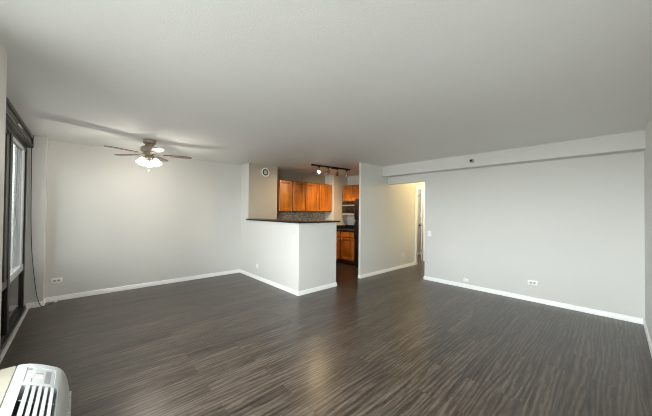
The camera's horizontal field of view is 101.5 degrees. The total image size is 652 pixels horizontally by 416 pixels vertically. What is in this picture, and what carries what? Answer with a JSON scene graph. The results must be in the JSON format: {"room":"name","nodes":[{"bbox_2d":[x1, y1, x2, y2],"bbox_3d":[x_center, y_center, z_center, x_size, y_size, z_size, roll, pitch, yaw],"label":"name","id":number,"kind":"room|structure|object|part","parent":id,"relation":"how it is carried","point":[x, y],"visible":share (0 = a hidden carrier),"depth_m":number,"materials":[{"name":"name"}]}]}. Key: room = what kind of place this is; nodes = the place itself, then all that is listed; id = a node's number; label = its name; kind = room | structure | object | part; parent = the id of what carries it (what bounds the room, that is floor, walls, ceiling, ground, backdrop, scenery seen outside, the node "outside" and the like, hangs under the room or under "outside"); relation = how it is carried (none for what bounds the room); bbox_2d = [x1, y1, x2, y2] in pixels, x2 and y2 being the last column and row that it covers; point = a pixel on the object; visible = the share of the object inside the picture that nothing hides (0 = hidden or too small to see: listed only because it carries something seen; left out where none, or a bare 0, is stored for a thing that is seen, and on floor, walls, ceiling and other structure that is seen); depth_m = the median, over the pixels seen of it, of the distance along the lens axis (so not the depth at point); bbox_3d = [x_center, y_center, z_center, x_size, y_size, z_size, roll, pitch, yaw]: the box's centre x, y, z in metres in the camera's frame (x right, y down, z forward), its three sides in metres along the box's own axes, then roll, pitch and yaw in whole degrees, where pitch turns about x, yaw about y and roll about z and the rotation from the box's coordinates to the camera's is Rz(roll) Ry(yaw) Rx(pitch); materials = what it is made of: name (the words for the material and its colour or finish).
{"room":"empty living room","nodes":[
{"label":"empty living room","id":0,"kind":"room"},
{"bbox_2d":[0,39,47,335],"bbox_3d":[-2.261,0.183,1.673,0.300,2.440,6.025,1,-1,-43],"label":"wall","id":1,"kind":"structure","parent":0,"point":[36,209],"depth_m":3.77,"materials":[{"name":"grey paint"}]},
{"bbox_2d":[0,124,28,362],"bbox_3d":[-3.257,0.266,2.669,0.145,2.278,2.826,1,-1,-43],"label":"window","id":2,"kind":"structure","parent":1,"relation":"in","point":[13,310],"depth_m":3.15,"materials":[{"name":"brown metal"}]},
{"bbox_3d":[-2.922,1.101,2.266,0.020,0.515,1.543,1,-1,-43],"label":"panel","id":3,"kind":"part","parent":2,"relation":"part of","materials":[{"name":"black glass"}]},
{"bbox_3d":[-2.907,0.014,2.284,0.044,1.660,1.543,1,-1,-43],"label":"sash","id":4,"kind":"part","parent":2,"relation":"part of","materials":[{"name":"brown metal"}]},
{"bbox_3d":[-3.850,1.105,3.276,0.020,0.515,0.960,1,-1,-43],"label":"panel","id":5,"kind":"part","parent":2,"relation":"part of","materials":[{"name":"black glass"}]},
{"bbox_3d":[-3.794,-0.005,3.250,0.005,1.535,0.780,1,-1,-43],"label":"pane","id":6,"kind":"part","parent":2,"relation":"part of","materials":[{"name":"grey glass"}]},
{"bbox_3d":[-3.835,0.017,3.293,0.044,1.660,0.960,1,-1,-43],"label":"sash","id":7,"kind":"part","parent":2,"relation":"part of","materials":[{"name":"metal"}]},
{"bbox_2d":[44,140,324,297],"bbox_3d":[-2.011,0.239,6.084,6.640,2.440,0.149,1,-1,-43],"label":"wall","id":8,"kind":"structure","parent":0,"point":[112,220],"depth_m":4.73,"materials":[{"name":"grey paint"}]},
{"bbox_2d":[51,277,62,283],"bbox_3d":[-4.106,1.107,4.060,0.125,0.078,0.009,1,-1,-43],"label":"wall outlet","id":9,"kind":"object","parent":8,"relation":"attached to","point":[54,280],"visible":1,"depth_m":4.06,"materials":[{"name":"white plastic"}]},
{"bbox_2d":[26,269,239,307],"bbox_3d":[-3.072,1.398,4.877,3.220,0.072,0.204,1,-1,-43],"label":"baseboard","id":10,"kind":"structure","parent":8,"relation":"attached to","point":[122,288],"depth_m":4.58,"materials":[{"name":"white paint"}]},
{"bbox_2d":[277,179,304,211],"bbox_3d":[-0.928,-0.296,6.748,0.821,0.770,0.358,1,-1,-43],"label":"upper cabinet","id":11,"kind":"object","parent":8,"relation":"attached to","point":[290,194],"visible":0.97,"depth_m":6.59,"materials":[{"name":"brown wood"}]},
{"bbox_3d":[-0.983,-0.298,6.508,0.376,0.744,0.024,1,-1,-43],"label":"door","id":12,"kind":"part","parent":11,"relation":"part of","materials":[{"name":"brown wood"}]},
{"bbox_3d":[-0.684,-0.293,6.782,0.376,0.742,0.024,1,-1,-43],"label":"door","id":13,"kind":"part","parent":11,"relation":"part of","materials":[{"name":"brown wood"}]},
{"bbox_2d":[305,182,331,211],"bbox_3d":[-0.272,-0.282,7.351,0.957,0.770,0.358,1,-1,-43],"label":"upper cabinet","id":14,"kind":"object","parent":8,"relation":"attached to","point":[318,197],"visible":0.95,"depth_m":7.21,"materials":[{"name":"brown wood"}]},
{"bbox_3d":[-0.352,-0.285,7.088,0.444,0.744,0.024,1,-1,-43],"label":"door","id":15,"kind":"part","parent":14,"relation":"part of","materials":[{"name":"brown wood"}]},
{"bbox_3d":[-0.003,-0.279,7.408,0.444,0.742,0.024,1,-1,-43],"label":"door","id":16,"kind":"part","parent":14,"relation":"part of","materials":[{"name":"brown wood"}]},
{"bbox_2d":[240,163,277,271],"bbox_3d":[-1.549,0.244,6.158,0.720,2.440,0.385,1,-1,-43],"label":"wall column","id":17,"kind":"structure","parent":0,"point":[258,192],"depth_m":5.96,"materials":[{"name":"grey paint"}]},
{"bbox_2d":[261,168,269,176],"bbox_3d":[-1.374,-0.811,6.050,0.208,0.208,0.017,1,-1,-43],"label":"round vent","id":18,"kind":"object","parent":17,"relation":"attached to","point":[265,172],"visible":1,"depth_m":6.04,"materials":[{"name":"white plastic"}]},
{"bbox_2d":[248,220,336,290],"bbox_3d":[-0.749,0.863,5.388,0.875,1.200,1.830,1,-1,-43],"label":"wall","id":19,"kind":"structure","parent":0,"point":[309,262],"depth_m":4.79,"materials":[{"name":"grey paint"}]},
{"bbox_2d":[239,269,336,295],"bbox_3d":[-0.875,1.427,5.511,0.904,0.072,2.214,1,-1,-43],"label":"baseboard","id":20,"kind":"structure","parent":19,"relation":"attached to","point":[303,292],"depth_m":4.81,"materials":[{"name":"white paint"}]},
{"bbox_2d":[246,218,339,222],"bbox_3d":[-0.725,0.248,5.372,0.980,0.028,1.883,1,-1,-43],"label":"countertop","id":21,"kind":"structure","parent":19,"relation":"on","point":[258,219],"depth_m":4.84,"materials":[{"name":"black stone"}]},
{"bbox_2d":[0,0,651,176],"bbox_3d":[1.242,-1.024,4.894,9.780,0.120,6.320,1,-1,-43],"label":"ceiling","id":22,"kind":"structure","parent":0,"point":[287,85],"depth_m":2.01,"materials":[{"name":"paint"}]},
{"bbox_2d":[6,96,33,147],"bbox_3d":[-3.224,-0.940,2.702,0.105,0.181,2.807,1,-1,-43],"label":"blind headrail","id":23,"kind":"object","parent":22,"relation":"attached to","point":[14,121],"visible":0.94,"depth_m":2.94,"materials":[{"name":"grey metal"}]},
{"bbox_2d":[31,148,56,306],"bbox_3d":[-4.062,0.282,3.864,0.094,2.259,0.315,0,-1,22],"label":"hanging cord","id":24,"kind":"object","parent":23,"relation":"hanging from","point":[31,148],"visible":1,"depth_m":3.75,"materials":[{"name":"black plastic"}]},
{"bbox_2d":[104,139,191,166],"bbox_3d":[-2.598,-0.775,3.943,1.084,0.474,1.048,1,-1,-43],"label":"ceiling fan","id":25,"kind":"object","parent":22,"relation":"hanging from","point":[149,151],"visible":1,"depth_m":3.91,"materials":[{"name":"brown wood"}]},
{"bbox_3d":[-2.798,-0.805,3.631,0.130,0.016,0.380,0,-1,26],"label":"blade","id":26,"kind":"part","parent":25,"relation":"part of","materials":[{"name":"brown wood"}]},
{"bbox_3d":[-3.003,-0.802,4.022,0.380,0.016,0.130,0,-1,8],"label":"blade","id":27,"kind":"part","parent":25,"relation":"part of","materials":[{"name":"brown wood"}]},
{"bbox_3d":[-2.681,-0.683,3.859,0.116,0.125,0.105,1,-1,-43],"label":"lamp shade","id":28,"kind":"part","parent":25,"relation":"part of","materials":[{"name":"white glass"}]},
{"bbox_3d":[-2.695,-0.681,4.063,0.105,0.125,0.117,1,-1,-43],"label":"lamp shade","id":29,"kind":"part","parent":25,"relation":"part of","materials":[{"name":"white glass"}]},
{"bbox_3d":[-2.360,-0.800,3.710,0.133,0.016,0.383,1,-1,-43],"label":"blade","id":30,"kind":"part","parent":25,"relation":"part of","materials":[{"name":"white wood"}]},
{"bbox_3d":[-2.514,-0.680,3.972,0.112,0.125,0.110,1,-1,-43],"label":"lamp shade","id":31,"kind":"part","parent":25,"relation":"part of","materials":[{"name":"white glass"}]},
{"bbox_3d":[-2.300,-0.794,4.141,0.380,0.016,0.130,1,-1,-28],"label":"blade","id":32,"kind":"part","parent":25,"relation":"part of","materials":[{"name":"brown wood"}]},
{"bbox_2d":[311,164,349,176],"bbox_3d":[0.129,-0.859,6.182,1.108,0.199,0.116,1,-1,-38],"label":"track light","id":33,"kind":"object","parent":22,"relation":"attached to","point":[319,166],"visible":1,"depth_m":6.14,"materials":[{"name":"black metal"}]},
{"bbox_2d":[382,130,645,176],"bbox_3d":[2.686,-0.839,4.767,0.240,0.225,3.880,1,-1,-43],"label":"beam","id":34,"kind":"structure","parent":22,"relation":"attached to","point":[635,141],"depth_m":4.08,"materials":[{"name":"grey paint"}]},
{"bbox_2d":[0,254,651,415],"bbox_3d":[1.217,1.535,4.863,9.780,0.120,6.320,1,-1,-43],"label":"floor","id":35,"kind":"structure","parent":0,"point":[398,342],"depth_m":2.65,"materials":[{"name":"grey wood"}]},
{"bbox_2d":[0,364,70,415],"bbox_3d":[-1.447,1.152,1.108,0.541,0.504,1.096,1,-1,-43],"label":"air conditioner","id":36,"kind":"object","parent":35,"relation":"on","point":[25,389],"visible":1,"depth_m":1.39,"materials":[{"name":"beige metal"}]},
{"bbox_3d":[-1.601,0.946,1.490,0.111,0.064,0.177,1,-1,-43],"label":"control panel","id":37,"kind":"part","parent":36,"relation":"part of","materials":[{"name":"white plastic"}]},
{"bbox_2d":[67,391,70,415],"bbox_3d":[-1.252,1.221,1.284,0.014,0.195,0.952,1,-1,-43],"label":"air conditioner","id":38,"kind":"object","parent":36,"relation":"attached to","point":[69,392],"depth_m":1.52,"materials":[{"name":"white plastic"}]},
{"bbox_2d":[336,231,339,262],"bbox_3d":[0.068,1.057,7.142,0.598,0.870,0.332,1,-1,-43],"label":"base cabinet","id":39,"kind":"object","parent":35,"relation":"on","point":[337,232],"visible":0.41,"depth_m":7.20,"materials":[{"name":"brown wood"}]},
{"bbox_3d":[0.154,1.077,7.048,0.574,0.580,0.024,1,-1,-43],"label":"door","id":40,"kind":"part","parent":39,"relation":"part of","materials":[{"name":"brown wood"}]},
{"bbox_2d":[339,231,355,265],"bbox_3d":[0.780,1.065,7.227,0.668,0.870,0.606,1,-1,-43],"label":"base cabinet","id":41,"kind":"object","parent":35,"relation":"on","point":[346,238],"visible":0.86,"depth_m":7.04,"materials":[{"name":"brown wood"}]},
{"bbox_3d":[0.590,0.705,7.010,0.023,0.130,0.520,1,-1,-43],"label":"drawer","id":42,"kind":"part","parent":41,"relation":"part of","materials":[{"name":"brown wood"}]},
{"bbox_3d":[0.586,1.080,7.005,0.024,0.580,0.520,1,-1,-43],"label":"door","id":43,"kind":"part","parent":41,"relation":"part of","materials":[{"name":"brown wood"}]},
{"bbox_2d":[354,199,358,266],"bbox_3d":[1.194,0.634,6.685,0.775,1.724,0.700,1,-1,-43],"label":"refrigerator","id":44,"kind":"object","parent":35,"relation":"on","point":[356,205],"visible":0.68,"depth_m":6.65,"materials":[{"name":"black metal"}]},
{"bbox_3d":[0.968,0.874,6.476,0.056,1.118,0.700,1,-1,-43],"label":"fridge door","id":45,"kind":"part","parent":44,"relation":"part of","materials":[{"name":"brown metal"}]},
{"bbox_3d":[0.976,0.043,6.486,0.056,0.520,0.700,1,-1,-43],"label":"freezer door","id":46,"kind":"part","parent":44,"relation":"part of","materials":[{"name":"brown metal"}]},
{"bbox_3d":[-0.944,1.039,6.469,0.598,0.870,0.712,1,-1,-43],"label":"base cabinet","id":47,"kind":"object","parent":35,"relation":"on","visible":0},
{"bbox_2d":[336,228,353,231],"bbox_3d":[-0.086,0.597,6.885,2.426,0.039,1.287,1,-1,-43],"label":"countertop","id":48,"kind":"structure","parent":47,"relation":"on","point":[340,229],"depth_m":7.25,"materials":[{"name":"black stone"}]},
{"bbox_2d":[325,175,347,259],"bbox_3d":[0.299,0.283,7.857,0.558,2.440,0.385,1,-1,-43],"label":"wall","id":49,"kind":"structure","parent":0,"point":[337,182],"depth_m":7.66,"materials":[{"name":"grey paint"}]},
{"bbox_2d":[347,175,358,224],"bbox_3d":[1.111,0.286,7.489,0.140,2.440,2.025,1,-1,-43],"label":"wall","id":50,"kind":"structure","parent":0,"point":[352,180],"depth_m":7.78,"materials":[{"name":"grey paint"}]},
{"bbox_2d":[336,225,353,228],"bbox_3d":[0.733,0.543,7.380,0.556,0.094,0.902,1,-1,-43],"label":"trim","id":51,"kind":"structure","parent":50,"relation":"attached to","point":[337,226],"depth_m":7.73,"materials":[{"name":"black stone"}]},
{"bbox_2d":[342,185,358,201],"bbox_3d":[0.827,-0.405,7.434,0.370,0.450,0.755,1,-1,-43],"label":"upper cabinet","id":52,"kind":"object","parent":50,"relation":"attached to","point":[350,192],"visible":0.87,"depth_m":7.36,"materials":[{"name":"brown wood"}]},
{"bbox_3d":[0.597,-0.405,7.469,0.024,0.412,0.332,1,-1,-43],"label":"door","id":53,"kind":"part","parent":52,"relation":"part of","materials":[{"name":"brown wood"}]},
{"bbox_2d":[342,201,354,214],"bbox_3d":[0.820,0.014,7.411,0.393,0.380,0.722,1,-1,-43],"label":"microwave","id":54,"kind":"object","parent":52,"relation":"attached to","point":[347,207],"visible":0.46,"depth_m":7.39,"materials":[{"name":"brown metal"}]},
{"bbox_3d":[0.846,-0.406,7.199,0.024,0.412,0.342,1,-1,-43],"label":"door","id":55,"kind":"part","parent":52,"relation":"part of","materials":[{"name":"brown wood"}]},
{"bbox_2d":[358,163,424,274],"bbox_3d":[2.372,0.295,7.192,4.565,2.440,0.120,1,-1,-43],"label":"wall","id":56,"kind":"structure","parent":0,"point":[386,211],"depth_m":6.17,"materials":[{"name":"grey paint"}]},
{"bbox_2d":[358,262,414,278],"bbox_3d":[1.521,1.460,6.352,2.240,0.072,0.070,1,-1,-43],"label":"baseboard","id":57,"kind":"structure","parent":56,"relation":"attached to","point":[413,263],"depth_m":6.17,"materials":[{"name":"white paint"}]},
{"bbox_2d":[415,186,424,264],"bbox_3d":[2.632,0.470,7.419,0.800,2.100,0.138,1,-1,-43],"label":"trim","id":58,"kind":"structure","parent":56,"relation":"attached to","point":[417,188],"depth_m":7.18,"materials":[{"name":"white paint"}]},
{"bbox_2d":[419,191,422,259],"bbox_3d":[2.897,0.508,7.944,0.177,2.018,0.590,0,-1,13],"label":"door","id":59,"kind":"structure","parent":56,"relation":"in","point":[421,225],"depth_m":7.69,"materials":[{"name":"white paint"}]},
{"bbox_3d":[2.868,0.508,7.956,0.043,2.018,0.580,0,-1,20],"label":"panel","id":60,"kind":"part","parent":59,"relation":"part of","materials":[{"name":"white paint"}]},
{"bbox_2d":[417,190,422,252],"bbox_3d":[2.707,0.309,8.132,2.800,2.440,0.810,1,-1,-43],"label":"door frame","id":61,"kind":"structure","parent":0,"point":[419,191],"depth_m":8.86,"materials":[{"name":"white paint"}]},
{"bbox_2d":[388,151,644,319],"bbox_3d":[2.811,0.271,4.879,0.130,2.440,3.880,1,-1,-43],"label":"wall","id":62,"kind":"structure","parent":0,"point":[575,227],"depth_m":4.11,"materials":[{"name":"grey paint"}]},
{"bbox_2d":[528,280,537,285],"bbox_3d":[3.288,1.190,4.237,0.009,0.076,0.128,1,-1,-43],"label":"wall outlet","id":63,"kind":"object","parent":62,"relation":"attached to","point":[530,282],"visible":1,"depth_m":4.24,"materials":[{"name":"white plastic"}]},
{"bbox_2d":[424,276,642,323],"bbox_3d":[3.096,1.454,4.532,0.144,0.072,2.960,1,-1,-43],"label":"baseboard","id":64,"kind":"structure","parent":62,"relation":"attached to","point":[503,293],"depth_m":4.10,"materials":[{"name":"white paint"}]},
{"bbox_2d":[644,113,651,341],"bbox_3d":[1.970,0.220,1.376,6.130,2.440,0.140,1,-1,-43],"label":"wall","id":65,"kind":"structure","parent":0,"point":[648,150],"depth_m":2.99,"materials":[{"name":"grey paint"}]},
{"bbox_2d":[643,319,651,356],"bbox_3d":[1.895,1.404,1.409,5.880,0.072,0.014,1,-1,-43],"label":"baseboard","id":66,"kind":"structure","parent":65,"relation":"attached to","point":[644,321],"depth_m":2.95,"materials":[{"name":"white paint"}]}
]}

